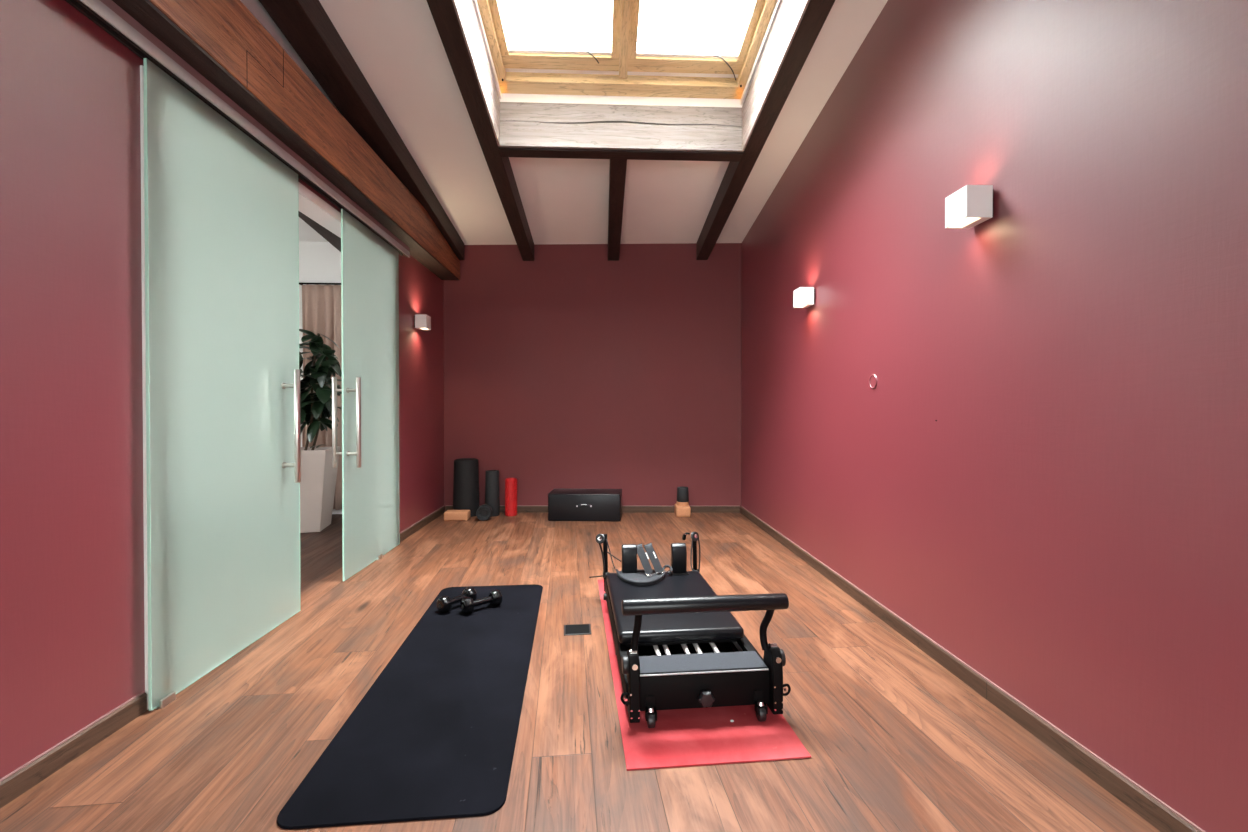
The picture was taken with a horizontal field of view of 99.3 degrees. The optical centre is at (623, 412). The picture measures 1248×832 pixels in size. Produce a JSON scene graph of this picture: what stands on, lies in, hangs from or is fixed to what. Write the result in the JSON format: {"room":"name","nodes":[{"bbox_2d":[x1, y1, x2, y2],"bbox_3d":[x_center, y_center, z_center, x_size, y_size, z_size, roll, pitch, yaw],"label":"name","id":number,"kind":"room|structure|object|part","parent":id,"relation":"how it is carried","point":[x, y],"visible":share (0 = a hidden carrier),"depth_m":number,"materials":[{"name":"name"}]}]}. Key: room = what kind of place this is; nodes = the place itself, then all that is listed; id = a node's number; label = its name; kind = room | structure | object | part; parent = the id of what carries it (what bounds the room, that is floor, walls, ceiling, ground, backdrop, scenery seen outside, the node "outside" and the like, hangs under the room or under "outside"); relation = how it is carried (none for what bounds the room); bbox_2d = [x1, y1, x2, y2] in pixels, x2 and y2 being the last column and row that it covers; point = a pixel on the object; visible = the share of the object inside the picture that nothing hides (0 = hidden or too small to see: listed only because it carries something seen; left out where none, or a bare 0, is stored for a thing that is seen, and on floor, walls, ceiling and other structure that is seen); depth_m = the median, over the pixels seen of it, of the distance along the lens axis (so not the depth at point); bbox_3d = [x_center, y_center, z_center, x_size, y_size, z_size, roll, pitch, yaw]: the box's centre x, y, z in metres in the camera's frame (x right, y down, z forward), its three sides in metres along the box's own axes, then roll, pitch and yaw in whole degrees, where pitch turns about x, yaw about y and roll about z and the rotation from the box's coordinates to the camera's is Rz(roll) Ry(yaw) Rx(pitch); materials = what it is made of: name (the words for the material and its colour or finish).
{"room":"exercise studio","nodes":[
{"label":"exercise studio","id":0,"kind":"room"},
{"bbox_2d":[0,0,443,778],"bbox_3d":[-1.823,-0.917,1.948,0.150,4.000,7.260,0,1,-2],"label":"wall","id":1,"kind":"structure","parent":0,"point":[72,643],"depth_m":1.68,"materials":[{"name":"paint"}]},
{"bbox_2d":[0,691,146,807],"bbox_3d":[-1.665,1.063,0.133,0.014,0.072,3.585,0,1,-2],"label":"baseboard","id":2,"kind":"structure","parent":1,"relation":"attached to","point":[22,779],"depth_m":1.64,"materials":[{"name":"brown wood"}]},
{"bbox_2d":[65,0,409,256],"bbox_3d":[-1.695,-1.303,1.560,0.069,0.079,5.680,0,1,-2],"label":"rail","id":3,"kind":"object","parent":1,"relation":"attached to","point":[106,14],"visible":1,"depth_m":2.17,"materials":[{"name":"metal"}]},
{"bbox_2d":[143,58,300,710],"bbox_3d":[-1.728,-0.099,2.372,0.178,2.340,0.945,0,1,-2],"label":"door","id":4,"kind":"structure","parent":3,"relation":"hanging from","point":[223,426],"depth_m":2.22,"materials":[{"name":"green glass"}]},
{"bbox_3d":[-1.667,0.068,2.704,0.028,0.576,0.028,0,0,-2],"label":"handle","id":5,"kind":"part","parent":4,"relation":"part of","materials":[{"name":"silver metal"}]},
{"bbox_2d":[332,209,399,580],"bbox_3d":[-1.786,-0.111,3.784,0.178,2.340,0.912,0,1,-2],"label":"door","id":6,"kind":"structure","parent":3,"relation":"hanging from","point":[369,264],"depth_m":3.69,"materials":[{"name":"green glass"}]},
{"bbox_3d":[-1.845,0.062,3.379,0.028,0.576,0.028,0,0,-2],"label":"handle","id":7,"kind":"part","parent":6,"relation":"part of","materials":[{"name":"silver metal"}]},
{"bbox_3d":[-1.695,0.062,3.385,0.028,0.576,0.028,0,0,-2],"label":"handle","id":8,"kind":"part","parent":6,"relation":"part of","materials":[{"name":"silver metal"}]},
{"bbox_2d":[140,65,340,709],"bbox_3d":[-1.789,-0.095,3.077,0.008,2.336,2.312,0,1,-2],"label":"door frame","id":9,"kind":"structure","parent":1,"relation":"attached to","point":[302,189],"depth_m":1.92,"materials":[{"name":"white paint"}]},
{"bbox_2d":[149,0,459,279],"bbox_3d":[-1.668,-1.533,2.147,0.176,0.340,6.855,0,1,-2],"label":"beam","id":10,"kind":"structure","parent":1,"relation":"attached to","point":[226,30],"depth_m":2.59,"materials":[{"name":"brown wood"}]},
{"bbox_2d":[112,0,458,279],"bbox_3d":[-1.668,-1.355,2.121,0.172,0.014,6.800,0,1,-2],"label":"beam","id":11,"kind":"structure","parent":10,"relation":"attached to","point":[144,12],"depth_m":2.35,"materials":[{"name":"brown wood"}]},
{"bbox_2d":[400,506,444,541],"bbox_3d":[-1.863,1.021,4.907,0.014,0.072,1.318,0,1,-2],"label":"baseboard","id":12,"kind":"structure","parent":1,"relation":"attached to","point":[404,534],"depth_m":4.85,"materials":[{"name":"brown wood"}]},
{"bbox_2d":[414,314,430,329],"bbox_3d":[-1.808,-0.809,4.752,0.111,0.119,0.124,0,1,-2],"label":"wall sconce","id":13,"kind":"object","parent":1,"relation":"attached to","point":[421,321],"visible":1,"depth_m":4.69,"materials":[{"name":"white paint"}]},
{"bbox_2d":[298,216,327,241],"bbox_3d":[-3.739,-2.305,1.877,3.685,1.162,7.300,0,1,-2],"label":"ceiling","id":14,"kind":"structure","parent":0,"point":[307,233],"depth_m":5.31,"materials":[{"name":"white paint"}]},
{"bbox_2d":[298,211,340,251],"bbox_3d":[-2.614,-2.097,1.885,0.185,1.075,7.220,0,1,-2],"label":"rafter","id":15,"kind":"object","parent":14,"relation":"attached to","point":[333,239],"depth_m":4.89,"materials":[{"name":"brown wood"}]},
{"bbox_2d":[299,242,340,446],"bbox_3d":[-4.141,-1.098,5.534,4.185,4.300,0.180,0,1,-2],"label":"wall","id":16,"kind":"structure","parent":0,"point":[319,262],"depth_m":5.48,"materials":[{"name":"white paint"}]},
{"bbox_2d":[299,283,340,284],"bbox_3d":[-3.111,-1.317,5.441,0.565,0.032,0.085,0,1,-2],"label":"curtain rod","id":17,"kind":"object","parent":16,"relation":"attached to","point":[299,283],"visible":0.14,"depth_m":5.41,"materials":[{"name":"black metal"}]},
{"bbox_2d":[302,284,341,509],"bbox_3d":[-3.088,-0.154,5.422,0.412,2.300,0.082,0,1,-2],"label":"curtain","id":18,"kind":"object","parent":17,"relation":"hanging from","point":[321,304],"visible":0.41,"depth_m":5.42,"materials":[{"name":"beige fabric"}]},
{"bbox_2d":[332,509,341,513],"bbox_3d":[-3.438,1.017,5.484,2.784,0.070,0.014,0,1,-2],"label":"baseboard","id":19,"kind":"structure","parent":16,"relation":"attached to","point":[334,511],"depth_m":5.50,"materials":[{"name":"white paint"}]},
{"bbox_2d":[0,512,1160,831],"bbox_3d":[-2.279,1.133,2.017,7.613,0.100,7.800,0,1,-2],"label":"floor","id":20,"kind":"structure","parent":0,"point":[895,741],"depth_m":1.82,"materials":[{"name":"brown wood"}]},
{"bbox_2d":[155,692,175,708],"bbox_3d":[-1.711,1.068,1.970,0.040,0.030,0.064,0,1,-2],"label":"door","id":21,"kind":"structure","parent":20,"relation":"on","point":[171,697],"depth_m":1.96,"materials":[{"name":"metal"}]},
{"bbox_2d":[299,329,341,532],"bbox_3d":[-2.849,0.161,4.814,0.625,1.794,0.562,0,1,-14],"label":"potted plant","id":22,"kind":"object","parent":20,"relation":"on","point":[318,477],"visible":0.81,"depth_m":4.76,"materials":[{"name":"green plant"}]},
{"bbox_3d":[-2.837,-0.172,4.818,0.288,1.105,0.085,0,1,-20],"label":"stem","id":23,"kind":"part","parent":22,"relation":"part of","materials":[{"name":"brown plant"}]},
{"bbox_3d":[-2.902,0.693,4.820,0.470,0.730,0.470,0,1,-14],"label":"planter","id":24,"kind":"part","parent":22,"relation":"part of","materials":[{"name":"white ceramic"}]},
{"bbox_2d":[277,584,542,829],"bbox_3d":[-0.713,1.075,2.331,0.602,0.008,1.860,0,1,-5],"label":"exercise mat","id":25,"kind":"object","parent":20,"relation":"on","point":[434,736],"visible":1,"depth_m":1.80,"materials":[{"name":"black rubber"}]},
{"bbox_2d":[437,587,476,612],"bbox_3d":[-0.914,1.025,2.902,0.083,0.083,0.222,0,1,35],"label":"dumbbell","id":26,"kind":"object","parent":25,"relation":"on","point":[444,603],"visible":0.78,"depth_m":2.84,"materials":[{"name":"black metal"}]},
{"bbox_2d":[460,590,501,613],"bbox_3d":[-0.771,1.025,2.873,0.222,0.083,0.083,0,1,-42],"label":"dumbbell","id":27,"kind":"object","parent":25,"relation":"on","point":[467,605],"visible":1,"depth_m":2.85,"materials":[{"name":"black metal"}]},
{"bbox_2d":[444,510,470,520],"bbox_3d":[-1.646,1.013,5.233,0.230,0.082,0.150,0,1,-4],"label":"block","id":28,"kind":"object","parent":20,"relation":"on","point":[449,515],"visible":1,"depth_m":5.16,"materials":[{"name":"beige"}]},
{"bbox_2d":[453,458,478,516],"bbox_3d":[-1.622,0.765,5.450,0.264,0.574,0.264,0,1,-2],"label":"foam roller","id":29,"kind":"object","parent":20,"relation":"on","point":[466,470],"visible":0.87,"depth_m":5.34,"materials":[{"name":"black plastic"}]},
{"bbox_2d":[476,504,492,520],"bbox_3d":[-1.372,0.982,5.206,0.145,0.145,0.116,0,1,-6],"label":"roller","id":30,"kind":"object","parent":20,"relation":"on","point":[484,512],"visible":1,"depth_m":5.16,"materials":[{"name":"black plastic"}]},
{"bbox_2d":[485,470,499,516],"bbox_3d":[-1.348,0.824,5.426,0.147,0.458,0.147,0,1,-2],"label":"foam roller","id":31,"kind":"object","parent":20,"relation":"on","point":[492,498],"visible":0.88,"depth_m":5.37,"materials":[{"name":"black plastic"}]},
{"bbox_2d":[505,478,516,515],"bbox_3d":[-1.156,0.863,5.425,0.123,0.379,0.124,0,1,-2],"label":"foam roller","id":32,"kind":"object","parent":20,"relation":"on","point":[510,483],"visible":1,"depth_m":5.38,"materials":[{"name":"red plastic"}]},
{"bbox_2d":[564,624,590,635],"bbox_3d":[-0.231,1.074,2.627,0.134,0.005,0.122,0,1,-6],"label":"socket","id":33,"kind":"object","parent":20,"relation":"on","point":[573,629],"visible":1,"depth_m":2.62,"materials":[{"name":"black plastic"}]},
{"bbox_2d":[548,489,621,520],"bbox_3d":[-0.380,0.921,5.304,0.711,0.261,0.385,0,1,2],"label":"box","id":34,"kind":"object","parent":20,"relation":"on","point":[563,504],"visible":1,"depth_m":5.14,"materials":[{"name":"black leather"}]},
{"bbox_2d":[674,504,690,516],"bbox_3d":[0.600,1.002,5.444,0.144,0.100,0.220,0,1,0],"label":"block","id":35,"kind":"object","parent":20,"relation":"on","point":[680,511],"visible":0.89,"depth_m":5.33,"materials":[{"name":"beige"}]},
{"bbox_2d":[677,486,688,505],"bbox_3d":[0.606,0.861,5.468,0.128,0.182,0.128,0,1,-2],"label":"roller","id":36,"kind":"object","parent":35,"relation":"on","point":[682,492],"visible":1,"depth_m":5.42,"materials":[{"name":"black"}]},
{"bbox_2d":[598,579,810,770],"bbox_3d":[0.210,1.074,2.522,0.582,0.006,1.782,0,1,-6],"label":"exercise mat","id":37,"kind":"object","parent":20,"relation":"on","point":[688,737],"visible":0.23,"depth_m":1.77,"materials":[{"name":"red plastic"}]},
{"bbox_2d":[589,532,790,727],"bbox_3d":[0.195,0.858,2.445,0.670,0.429,1.312,0,1,-6],"label":"pilates reformer","id":38,"kind":"object","parent":37,"relation":"on","point":[679,643],"visible":1,"depth_m":1.90,"materials":[{"name":"black metal"}]},
{"bbox_3d":[-0.034,0.983,2.458,0.040,0.080,1.215,0,1,-6],"label":"rail","id":39,"kind":"part","parent":38,"relation":"part of","materials":[{"name":"black metal"}]},
{"bbox_3d":[0.004,0.883,1.855,0.021,0.060,0.060,0,1,-6],"label":"locking knob","id":40,"kind":"part","parent":38,"relation":"part of","materials":[{"name":"black plastic"}]},
{"bbox_3d":[0.044,0.773,1.856,0.047,0.166,0.035,0,1,36],"label":"footbar arm","id":41,"kind":"part","parent":38,"relation":"part of","materials":[{"name":"black metal"}]},
{"bbox_3d":[0.075,0.852,2.761,0.271,0.017,0.200,0,1,8],"label":"strap cord","id":42,"kind":"part","parent":38,"relation":"part of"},
{"bbox_3d":[0.090,1.003,1.841,0.032,0.038,0.005,0,1,-6],"label":"mount plate","id":43,"kind":"part","parent":38,"relation":"part of","materials":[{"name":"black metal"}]},
{"bbox_3d":[0.297,0.869,2.882,0.096,0.005,0.085,0,1,-6],"label":"mount plate","id":44,"kind":"part","parent":38,"relation":"part of","materials":[{"name":"black metal"}]},
{"bbox_2d":[628,642,734,655],"bbox_3d":[0.215,1.023,2.517,0.466,0.006,1.068,0,1,-6],"label":"spring","id":45,"kind":"object","parent":38,"relation":"on","point":[675,649],"depth_m":2.29,"materials":[{"name":"silver metal"}]},
{"bbox_3d":[0.285,0.993,1.843,0.061,0.053,0.037,0,1,-6],"label":"knob","id":46,"kind":"part","parent":38,"relation":"part of","materials":[{"name":"black plastic"}]},
{"bbox_3d":[0.470,0.982,2.508,0.040,0.080,1.215,0,1,-6],"label":"rail","id":47,"kind":"part","parent":38,"relation":"part of","materials":[{"name":"black metal"}]},
{"bbox_3d":[0.477,1.003,1.879,0.032,0.038,0.005,0,1,-6],"label":"mount plate","id":48,"kind":"part","parent":38,"relation":"part of","materials":[{"name":"black metal"}]},
{"bbox_3d":[0.515,0.773,1.905,0.058,0.169,0.032,0,1,36],"label":"footbar arm","id":49,"kind":"part","parent":38,"relation":"part of","materials":[{"name":"black metal"}]},
{"bbox_3d":[0.563,0.882,1.911,0.021,0.060,0.060,0,1,-6],"label":"locking knob","id":50,"kind":"part","parent":38,"relation":"part of","materials":[{"name":"black plastic"}]},
{"bbox_2d":[444,243,741,506],"bbox_3d":[-0.340,-0.500,5.743,3.428,3.100,0.487,0,1,-2],"label":"wall","id":51,"kind":"structure","parent":0,"point":[570,366],"depth_m":5.58,"materials":[{"name":"paint"}]},
{"bbox_2d":[445,505,739,512],"bbox_3d":[-0.333,1.015,5.582,3.101,0.072,0.014,0,1,0],"label":"baseboard","id":52,"kind":"structure","parent":51,"relation":"attached to","point":[520,508],"depth_m":5.57,"materials":[{"name":"brown wood"}]},
{"bbox_2d":[319,0,887,244],"bbox_3d":[-0.186,-2.354,2.024,3.128,1.258,7.300,0,1,-2],"label":"ceiling","id":53,"kind":"structure","parent":0,"point":[397,46],"depth_m":4.08,"materials":[{"name":"white paint"}]},
{"bbox_2d":[259,0,463,259],"bbox_3d":[-1.609,-2.098,1.927,0.185,1.075,7.220,0,1,-2],"label":"rafter","id":54,"kind":"object","parent":53,"relation":"attached to","point":[305,24],"visible":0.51,"depth_m":3.12,"materials":[{"name":"brown wood"}]},
{"bbox_2d":[452,0,499,145],"bbox_3d":[-0.828,-2.052,2.977,0.012,0.473,1.294,0,1,-2],"label":"lining","id":55,"kind":"object","parent":53,"relation":"attached to","point":[464,9],"visible":1,"depth_m":3.02,"materials":[{"name":"white paint"}]},
{"bbox_2d":[427,0,533,260],"bbox_3d":[-0.853,-2.176,1.957,0.120,1.231,7.220,0,1,-2],"label":"rafter","id":56,"kind":"object","parent":53,"relation":"attached to","point":[443,12],"visible":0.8,"depth_m":3.35,"materials":[{"name":"brown wood"}]},
{"bbox_2d":[472,0,500,98],"bbox_3d":[-0.878,-2.287,2.976,0.132,0.292,1.300,0,1,-2],"label":"lining","id":57,"kind":"object","parent":53,"relation":"attached to","point":[475,2],"visible":0.25,"depth_m":3.19,"materials":[{"name":"white paint"}]},
{"bbox_2d":[608,159,626,260],"bbox_3d":[-0.074,-1.787,4.673,0.120,0.397,1.795,0,1,-2],"label":"rafter","id":58,"kind":"object","parent":53,"relation":"attached to","point":[617,172],"visible":0.76,"depth_m":4.41,"materials":[{"name":"brown wood"}]},
{"bbox_2d":[499,147,742,161],"bbox_3d":[-0.015,-1.960,3.731,1.700,0.311,0.090,0,1,-2],"label":"beam","id":59,"kind":"structure","parent":53,"relation":"attached to","point":[504,151],"depth_m":3.72,"materials":[{"name":"brown wood"}]},
{"bbox_2d":[499,102,742,151],"bbox_3d":[-0.013,-1.977,3.672,1.696,0.298,0.024,0,1,-2],"label":"trim panel","id":60,"kind":"structure","parent":59,"relation":"attached to","point":[522,124],"depth_m":3.66,"materials":[{"name":"white wood"}]},
{"bbox_2d":[500,93,742,107],"bbox_3d":[-0.015,-2.181,3.719,1.700,0.110,0.110,0,1,-2],"label":"trim","id":61,"kind":"structure","parent":53,"relation":"attached to","point":[505,97],"depth_m":3.66,"materials":[{"name":"white paint"}]},
{"bbox_2d":[477,0,776,98],"bbox_3d":[0.014,-2.308,3.013,1.674,0.252,1.300,0,1,-2],"label":"window","id":62,"kind":"structure","parent":61,"relation":"on","point":[716,60],"depth_m":3.37,"materials":[{"name":"brown wood"}]},
{"bbox_3d":[-0.385,-2.356,2.951,0.647,0.107,0.810,0,0,-2],"label":"pane","id":63,"kind":"part","parent":62,"relation":"part of","materials":[{"name":"clear glass"}]},
{"bbox_3d":[-0.397,-2.302,3.276,0.640,0.014,0.028,0,0,-2],"label":"blind cord","id":64,"kind":"part","parent":62,"relation":"part of","materials":[{"name":"wicker"}]},
{"bbox_3d":[-0.385,-2.330,2.956,0.747,0.182,1.020,0,0,-2],"label":"sash","id":65,"kind":"part","parent":62,"relation":"part of","materials":[{"name":"brown wood"}]},
{"bbox_3d":[0.014,-2.308,3.013,1.674,0.252,1.300,0,0,-2],"label":"frame rail","id":66,"kind":"part","parent":62,"relation":"part of","materials":[{"name":"brown wood"}]},
{"bbox_3d":[0.416,-2.330,2.990,0.749,0.182,1.020,0,0,-2],"label":"sash","id":67,"kind":"part","parent":62,"relation":"part of","materials":[{"name":"brown wood"}]},
{"bbox_3d":[0.412,-2.309,3.301,0.653,0.028,0.104,0,1,7],"label":"blind cord","id":68,"kind":"part","parent":62,"relation":"part of","materials":[{"name":"wicker"}]},
{"bbox_3d":[0.416,-2.356,2.984,0.649,0.107,0.810,0,0,-2],"label":"pane","id":69,"kind":"part","parent":62,"relation":"part of","materials":[{"name":"clear glass"}]},
{"bbox_3d":[0.670,-2.239,3.430,0.051,0.043,0.276,0,1,43],"label":"blind cord","id":70,"kind":"part","parent":62,"relation":"part of","materials":[{"name":"black wicker"}]},
{"bbox_2d":[741,0,782,104],"bbox_3d":[0.906,-2.288,3.050,0.132,0.292,1.300,0,1,-2],"label":"lining","id":71,"kind":"object","parent":53,"relation":"attached to","point":[778,3],"visible":0.22,"depth_m":3.22,"materials":[{"name":"white paint"}]},
{"bbox_2d":[696,0,834,259],"bbox_3d":[0.967,-2.181,1.995,0.120,1.222,7.145,0,1,-2],"label":"rafter","id":72,"kind":"object","parent":53,"relation":"attached to","point":[736,175],"visible":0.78,"depth_m":3.41,"materials":[{"name":"brown wood"}]},
{"bbox_2d":[742,0,809,150],"bbox_3d":[0.857,-2.053,3.047,0.012,0.473,1.294,0,1,-2],"label":"lining","id":73,"kind":"object","parent":72,"relation":"attached to","point":[790,14],"visible":1,"depth_m":3.06,"materials":[{"name":"white paint"}]},
{"bbox_2d":[741,0,1247,831],"bbox_3d":[1.457,-1.017,1.978,0.150,4.200,7.350,0,1,-2],"label":"wall","id":74,"kind":"structure","parent":0,"point":[1069,524],"depth_m":1.77,"materials":[{"name":"paint"}]},
{"bbox_2d":[793,287,814,307],"bbox_3d":[1.255,-0.800,3.688,0.111,0.119,0.124,0,1,-2],"label":"wall sconce","id":75,"kind":"object","parent":74,"relation":"attached to","point":[803,297],"visible":1,"depth_m":3.63,"materials":[{"name":"white paint"}]},
{"bbox_2d":[869,374,876,388],"bbox_3d":[1.342,-0.168,2.857,0.006,0.080,0.080,0,1,-2],"label":"plug","id":76,"kind":"object","parent":74,"relation":"attached to","point":[873,378],"visible":1,"depth_m":2.85,"materials":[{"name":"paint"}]},
{"bbox_2d":[945,185,993,228],"bbox_3d":[1.324,-0.786,2.030,0.111,0.119,0.124,0,1,-2],"label":"wall sconce","id":77,"kind":"object","parent":74,"relation":"attached to","point":[969,206],"visible":1,"depth_m":1.97,"materials":[{"name":"white paint"}]},
{"bbox_2d":[952,218,976,225],"bbox_3d":[1.303,-0.734,2.030,0.057,0.004,0.112,0,0,-2],"label":"diffuser","id":78,"kind":"object","parent":77,"relation":"attached to","point":[955,221],"depth_m":2.03,"materials":[{"name":"white plastic"}]},
{"bbox_2d":[740,506,1204,831],"bbox_3d":[1.374,1.046,2.018,0.015,0.072,7.100,0,1,-2],"label":"baseboard","id":79,"kind":"structure","parent":74,"relation":"attached to","point":[1138,799],"depth_m":1.83,"materials":[{"name":"brown wood"}]}
]}

